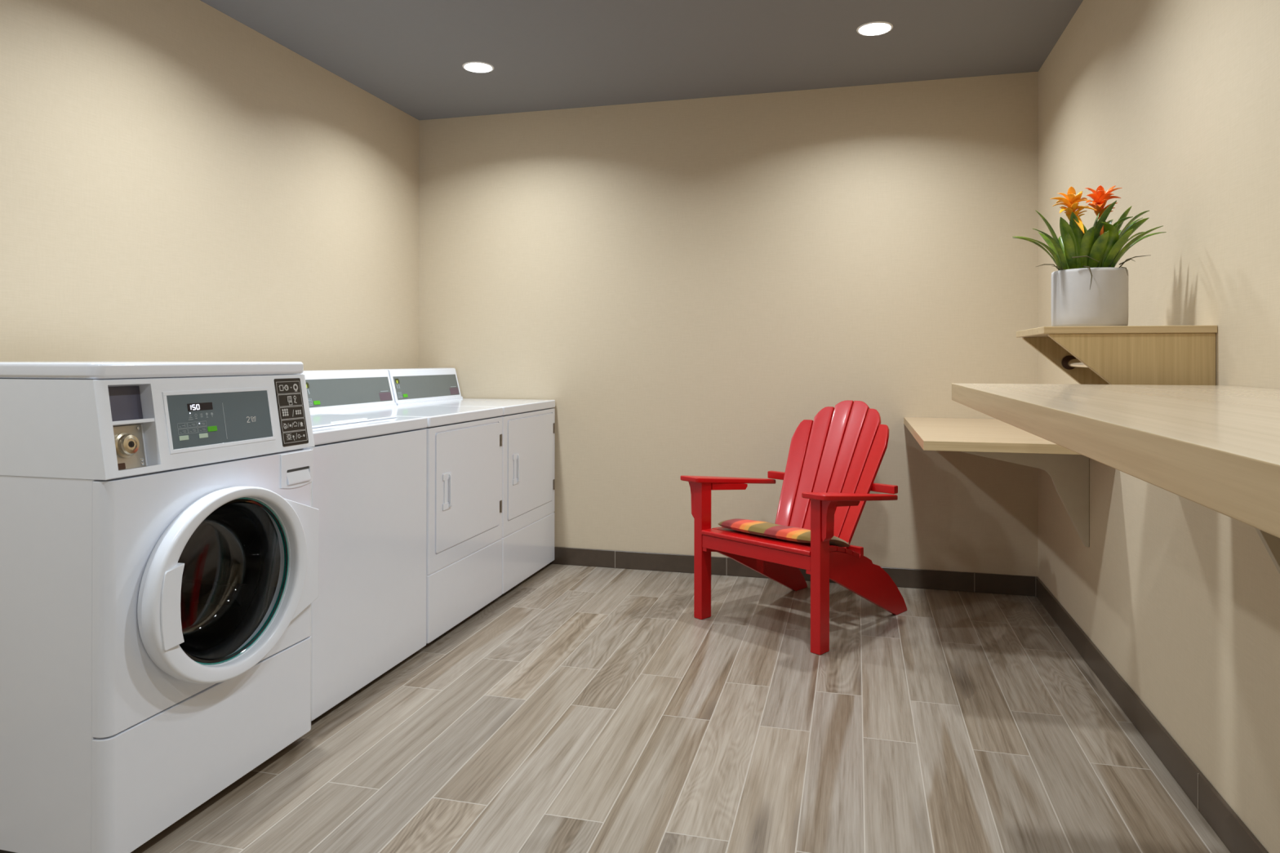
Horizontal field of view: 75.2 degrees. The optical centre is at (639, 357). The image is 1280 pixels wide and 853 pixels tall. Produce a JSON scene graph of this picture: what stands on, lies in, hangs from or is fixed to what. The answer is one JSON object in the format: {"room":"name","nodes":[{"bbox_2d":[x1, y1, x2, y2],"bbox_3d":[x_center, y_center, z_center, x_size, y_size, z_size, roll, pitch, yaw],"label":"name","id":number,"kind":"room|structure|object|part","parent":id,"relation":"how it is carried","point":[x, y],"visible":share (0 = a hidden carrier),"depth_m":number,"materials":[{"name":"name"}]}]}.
{"room":"laundry","nodes":[
{"label":"laundry","id":0,"kind":"room"},
{"bbox_2d":[0,0,419,370],"bbox_3d":[-1.989,-0.119,1.824,0.100,2.594,5.928,0,0,15],"label":"wall","id":1,"kind":"structure","parent":0,"point":[179,182],"depth_m":3.01,"materials":[{"name":"paint"}]},
{"bbox_2d":[0,564,1231,852],"bbox_3d":[-0.424,1.129,1.414,3.137,0.100,5.728,0,0,15],"label":"floor","id":2,"kind":"structure","parent":0,"point":[582,708],"depth_m":2.34,"materials":[{"name":"brown wood"}]},
{"bbox_2d":[0,361,319,852],"bbox_3d":[-1.328,0.544,2.110,0.778,1.068,0.681,0,0,15],"label":"washer","id":3,"kind":"object","parent":2,"relation":"on","point":[159,522],"visible":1,"depth_m":1.79,"materials":[{"name":"white metal"}]},
{"bbox_3d":[-1.363,1.057,2.118,0.648,0.020,0.637,0,0,15],"label":"frame","id":4,"kind":"part","parent":3,"relation":"part of","materials":[{"name":"white metal"}]},
{"bbox_3d":[-1.137,0.102,1.798,0.042,0.079,0.108,0,0,15],"label":"coin slide panel","id":5,"kind":"part","parent":3,"relation":"part of","materials":[{"name":"grey metal"}]},
{"bbox_3d":[-1.123,0.195,1.790,0.046,0.098,0.100,0,0,15],"label":"lock plate","id":6,"kind":"part","parent":3,"relation":"part of","materials":[{"name":"metal"}]},
{"bbox_2d":[112,417,154,426],"bbox_3d":[-1.116,0.142,1.793,0.061,0.017,0.108,0,0,15],"label":"shelf","id":7,"kind":"object","parent":3,"relation":"attached to","point":[117,422],"depth_m":1.80,"materials":[{"name":"white plastic"}]},
{"bbox_3d":[-1.368,0.027,2.121,0.695,0.034,0.681,0,0,15],"label":"lid","id":8,"kind":"part","parent":3,"relation":"part of","materials":[{"name":"white metal"}]},
{"bbox_3d":[-1.020,0.540,1.800,0.024,0.176,0.064,0,0,15],"label":"door handle","id":9,"kind":"part","parent":3,"relation":"part of","materials":[{"name":"white plastic"}]},
{"bbox_3d":[-1.023,0.916,2.029,0.036,0.262,0.677,0,0,15],"label":"panel","id":10,"kind":"part","parent":3,"relation":"part of","materials":[{"name":"white metal"}]},
{"bbox_3d":[-1.022,0.518,2.030,0.036,0.526,0.677,0,0,15],"label":"panel","id":11,"kind":"part","parent":3,"relation":"part of","materials":[{"name":"white metal"}]},
{"bbox_3d":[-1.019,0.147,2.033,0.025,0.139,0.348,0,0,15],"label":"display frame","id":12,"kind":"part","parent":3,"relation":"part of","materials":[{"name":"white plastic"}]},
{"bbox_3d":[-1.019,0.147,2.034,0.022,0.122,0.330,0,0,15],"label":"display panel","id":13,"kind":"part","parent":3,"relation":"part of","materials":[{"name":"grey plastic"}]},
{"bbox_3d":[-0.986,0.539,2.053,0.018,0.446,0.597,0,0,15],"label":"door","id":14,"kind":"part","parent":3,"relation":"part of","materials":[{"name":"white plastic"}]},
{"bbox_3d":[-1.055,0.537,2.034,0.134,0.382,0.410,0,0,15],"label":"door glass","id":15,"kind":"part","parent":3,"relation":"part of","materials":[{"name":"glass"}]},
{"bbox_3d":[-0.955,0.148,2.279,0.031,0.182,0.107,0,0,15],"label":"instruction plate","id":16,"kind":"part","parent":3,"relation":"part of","materials":[{"name":"black plastic"}]},
{"bbox_3d":[-0.938,0.306,2.275,0.004,0.096,0.134,0,0,15],"label":"detergent drawer","id":17,"kind":"part","parent":3,"relation":"part of","materials":[{"name":"white plastic"}]},
{"bbox_3d":[-0.934,0.326,2.277,0.009,0.032,0.094,0,0,15],"label":"finger pull","id":18,"kind":"part","parent":3,"relation":"part of","materials":[{"name":"white plastic"}]},
{"bbox_2d":[307,413,427,722],"bbox_3d":[-1.199,0.565,2.826,0.687,1.030,0.681,0,0,15],"label":"washer","id":19,"kind":"object","parent":2,"relation":"on","point":[369,483],"visible":0.28,"depth_m":2.69,"materials":[{"name":"white metal"}]},
{"bbox_3d":[-1.154,0.213,2.815,0.420,0.006,0.573,0,0,15],"label":"lid","id":20,"kind":"part","parent":19,"relation":"part of","materials":[{"name":"white metal"}]},
{"bbox_3d":[-1.196,1.065,2.824,0.634,0.015,0.643,0,0,15],"label":"frame","id":21,"kind":"part","parent":19,"relation":"part of","materials":[{"name":"white metal"}]},
{"bbox_2d":[312,416,427,445],"bbox_3d":[-1.199,0.237,2.827,0.687,0.040,0.681,0,0,15],"label":"countertop","id":22,"kind":"structure","parent":19,"relation":"on","point":[334,433],"depth_m":2.70,"materials":[{"name":"white metal"}]},
{"bbox_2d":[301,368,502,645],"bbox_3d":[-1.022,0.567,3.483,0.700,1.030,0.667,0,0,15],"label":"dryer","id":23,"kind":"object","parent":2,"relation":"on","point":[464,517],"visible":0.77,"depth_m":3.38,"materials":[{"name":"white metal"}]},
{"bbox_2d":[307,389,312,405],"bbox_3d":[-1.302,0.155,3.260,0.016,0.065,0.038,0,0,15],"label":"print","id":24,"kind":"object","parent":23,"relation":"on","point":[309,391],"depth_m":3.27},
{"bbox_3d":[-1.234,0.142,3.539,0.028,0.110,0.625,0,0,15],"label":"console panel","id":25,"kind":"part","parent":23,"relation":"part of","materials":[{"name":"grey plastic"}]},
{"bbox_2d":[311,404,502,427],"bbox_3d":[-1.027,0.239,3.485,0.687,0.040,0.667,0,0,15],"label":"countertop","id":26,"kind":"structure","parent":23,"relation":"on","point":[437,415],"depth_m":3.41,"materials":[{"name":"white metal"}]},
{"bbox_3d":[-0.739,0.514,3.202,0.012,0.140,0.068,0,0,15],"label":"door handle","id":27,"kind":"part","parent":23,"relation":"part of","materials":[{"name":"white plastic"}]},
{"bbox_3d":[-1.025,1.067,3.482,0.634,0.015,0.629,0,0,15],"label":"frame","id":28,"kind":"part","parent":23,"relation":"part of","materials":[{"name":"white metal"}]},
{"bbox_3d":[-0.705,0.935,3.399,0.012,0.250,0.666,0,0,15],"label":"panel","id":29,"kind":"part","parent":23,"relation":"part of","materials":[{"name":"white metal"}]},
{"bbox_3d":[-0.704,0.534,3.400,0.012,0.543,0.666,0,0,15],"label":"panel","id":30,"kind":"part","parent":23,"relation":"part of","materials":[{"name":"white metal"}]},
{"bbox_3d":[-0.699,0.512,3.405,0.011,0.453,0.573,0,0,15],"label":"door","id":31,"kind":"part","parent":23,"relation":"part of","materials":[{"name":"white metal"}]},
{"bbox_2d":[386,367,555,595],"bbox_3d":[-0.853,0.568,4.131,0.700,1.030,0.667,0,0,15],"label":"dryer","id":32,"kind":"object","parent":2,"relation":"on","point":[528,425],"visible":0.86,"depth_m":4.03,"materials":[{"name":"white metal"}]},
{"bbox_2d":[396,384,402,398],"bbox_3d":[-1.133,0.157,3.909,0.016,0.065,0.038,0,0,15],"label":"print","id":33,"kind":"object","parent":32,"relation":"on","point":[399,387],"depth_m":3.91},
{"bbox_3d":[-1.065,0.144,4.187,0.028,0.110,0.625,0,0,15],"label":"console panel","id":34,"kind":"part","parent":32,"relation":"part of","materials":[{"name":"grey plastic"}]},
{"bbox_2d":[403,398,555,415],"bbox_3d":[-0.859,0.240,4.133,0.687,0.040,0.667,0,0,15],"label":"countertop","id":35,"kind":"structure","parent":32,"relation":"on","point":[510,406],"depth_m":4.05,"materials":[{"name":"white metal"}]},
{"bbox_3d":[-0.571,0.515,3.851,0.012,0.140,0.068,0,0,15],"label":"door handle","id":36,"kind":"part","parent":32,"relation":"part of","materials":[{"name":"white plastic"}]},
{"bbox_3d":[-0.857,1.068,4.131,0.634,0.015,0.629,0,0,15],"label":"frame","id":37,"kind":"part","parent":32,"relation":"part of","materials":[{"name":"white metal"}]},
{"bbox_3d":[-0.536,0.936,4.048,0.012,0.250,0.666,0,0,15],"label":"panel","id":38,"kind":"part","parent":32,"relation":"part of","materials":[{"name":"white metal"}]},
{"bbox_3d":[-0.535,0.536,4.048,0.012,0.543,0.666,0,0,15],"label":"panel","id":39,"kind":"part","parent":32,"relation":"part of","materials":[{"name":"white metal"}]},
{"bbox_3d":[-0.530,0.513,4.053,0.011,0.453,0.573,0,0,15],"label":"door","id":40,"kind":"part","parent":32,"relation":"part of","materials":[{"name":"white metal"}]},
{"bbox_2d":[680,400,906,655],"bbox_3d":[0.692,0.638,3.491,0.793,0.891,0.718,0,0,-44],"label":"chair","id":41,"kind":"object","parent":2,"relation":"on","point":[834,460],"visible":0.94,"depth_m":3.46,"materials":[{"name":"red paint"}]},
{"bbox_3d":[0.262,0.798,3.470,0.062,0.570,0.043,0,0,-44],"label":"leg","id":42,"kind":"part","parent":41,"relation":"part of","materials":[{"name":"red paint"}]},
{"bbox_3d":[0.407,0.536,3.640,0.594,0.089,0.107,0,0,-44],"label":"armrest","id":43,"kind":"part","parent":41,"relation":"part of","materials":[{"name":"red paint"}]},
{"bbox_3d":[0.525,0.908,3.683,0.728,0.352,0.022,0,0,-44],"label":"rail","id":44,"kind":"part","parent":41,"relation":"part of","materials":[{"name":"red paint"}]},
{"bbox_2d":[718,518,849,546],"bbox_3d":[0.587,0.718,3.388,0.333,0.096,0.500,0,0,-44],"label":"seat cushion","id":45,"kind":"object","parent":41,"relation":"on","point":[752,526],"visible":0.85,"depth_m":3.28,"materials":[{"name":"fabric"}]},
{"bbox_3d":[0.663,0.798,3.061,0.062,0.570,0.043,0,0,-44],"label":"leg","id":46,"kind":"part","parent":41,"relation":"part of","materials":[{"name":"red paint"}]},
{"bbox_3d":[0.837,0.540,3.633,0.071,0.033,0.636,0,0,-44],"label":"rail","id":47,"kind":"part","parent":41,"relation":"part of","materials":[{"name":"red paint"}]},
{"bbox_3d":[0.835,0.536,3.203,0.594,0.089,0.107,0,0,-44],"label":"armrest","id":48,"kind":"part","parent":41,"relation":"part of","materials":[{"name":"red paint"}]},
{"bbox_3d":[0.739,0.785,3.537,0.059,0.040,0.485,0,0,-44],"label":"rail","id":49,"kind":"part","parent":41,"relation":"part of","materials":[{"name":"red paint"}]},
{"bbox_3d":[0.880,0.908,3.320,0.728,0.352,0.022,0,0,-44],"label":"rail","id":50,"kind":"part","parent":41,"relation":"part of","materials":[{"name":"red paint"}]},
{"bbox_2d":[200,0,1083,119],"bbox_3d":[-0.421,-1.365,1.419,3.137,0.100,5.728,0,0,15],"label":"ceiling","id":51,"kind":"structure","parent":0,"point":[411,55],"depth_m":3.47,"materials":[{"name":"grey paint"}]},
{"bbox_2d":[462,61,493,72],"bbox_3d":[-0.729,-1.319,3.747,0.141,0.024,0.141,0,0,15],"label":"recessed light","id":52,"kind":"object","parent":51,"relation":"in","point":[473,66],"visible":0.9,"depth_m":3.75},
{"bbox_2d":[856,21,893,35],"bbox_3d":[0.933,-1.318,3.304,0.141,0.024,0.141,0,0,15],"label":"recessed light","id":53,"kind":"object","parent":51,"relation":"in","point":[875,28],"visible":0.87,"depth_m":3.31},
{"bbox_2d":[418,71,1038,577],"bbox_3d":[0.311,-0.112,4.236,3.137,2.594,0.100,0,0,15],"label":"wall","id":54,"kind":"structure","parent":0,"point":[689,283],"depth_m":4.14,"materials":[{"name":"paint"}]},
{"bbox_2d":[549,546,1035,595],"bbox_3d":[0.290,1.041,4.181,3.124,0.088,0.011,0,0,15],"label":"baseboard","id":55,"kind":"structure","parent":54,"relation":"attached to","point":[1024,585],"depth_m":4.12,"materials":[{"name":"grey tile"}]},
{"bbox_2d":[1038,0,1279,852],"bbox_3d":[1.144,-0.117,1.009,0.100,2.594,5.928,0,0,15],"label":"wall","id":56,"kind":"structure","parent":0,"point":[1174,105],"depth_m":2.12,"materials":[{"name":"paint"}]},
{"bbox_2d":[903,417,1088,546],"bbox_3d":[1.382,0.477,3.287,0.584,0.394,1.193,0,0,15],"label":"wall shelf","id":57,"kind":"object","parent":56,"relation":"attached to","point":[1068,469],"visible":0.73,"depth_m":2.97,"materials":[{"name":"brown wood"}]},
{"bbox_2d":[951,383,1279,573],"bbox_3d":[0.649,0.260,0.463,0.580,0.403,3.024,0,0,15],"label":"countertop","id":58,"kind":"structure","parent":56,"relation":"attached to","point":[1216,448],"depth_m":0.77,"materials":[{"name":"brown wood"}]},
{"bbox_2d":[1016,324,1217,385],"bbox_3d":[1.192,0.075,2.125,0.366,0.299,0.358,0,0,15],"label":"wall shelf","id":59,"kind":"object","parent":56,"relation":"attached to","point":[1151,355],"visible":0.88,"depth_m":1.96,"materials":[{"name":"brown wood"}]},
{"bbox_3d":[1.239,0.084,2.277,0.352,0.281,0.018,0,0,15],"label":"panel","id":60,"kind":"part","parent":59,"relation":"part of","materials":[{"name":"brown wood"}]},
{"bbox_3d":[1.141,0.014,2.138,0.023,0.023,0.302,0,0,15],"label":"hanging rod","id":61,"kind":"part","parent":59,"relation":"part of","materials":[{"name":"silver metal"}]},
{"bbox_2d":[1013,185,1166,326],"bbox_3d":[1.145,-0.260,2.139,0.361,0.369,0.186,0,0,15],"label":"bromeliad","id":62,"kind":"object","parent":59,"relation":"on","point":[1087,290],"visible":0.98,"depth_m":2.09,"materials":[{"name":"plant"}]},
{"bbox_2d":[1049,186,1097,233],"bbox_3d":[1.103,-0.331,2.132,0.100,0.216,0.101,0,0,15],"label":"flower","id":63,"kind":"object","parent":62,"relation":"on","point":[1072,200],"depth_m":2.12,"materials":[{"name":"orange plant"}]},
{"bbox_2d":[1084,185,1121,235],"bbox_3d":[1.185,-0.333,2.136,0.087,0.222,0.101,0,0,15],"label":"flower","id":64,"kind":"object","parent":62,"relation":"on","point":[1100,197],"depth_m":2.12,"materials":[{"name":"orange plant"}]},
{"bbox_2d":[1051,267,1128,326],"bbox_3d":[1.155,-0.149,2.138,0.175,0.148,0.175,0,0,15],"label":"pot","id":65,"kind":"object","parent":59,"relation":"on","point":[1081,296],"depth_m":2.07,"materials":[{"name":"ceramic"}]},
{"bbox_2d":[1035,576,1268,852],"bbox_3d":[1.088,1.036,1.021,0.012,0.088,5.726,0,0,15],"label":"baseboard","id":66,"kind":"structure","parent":56,"relation":"attached to","point":[1228,827],"depth_m":2.23,"materials":[{"name":"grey tile"}]}
]}

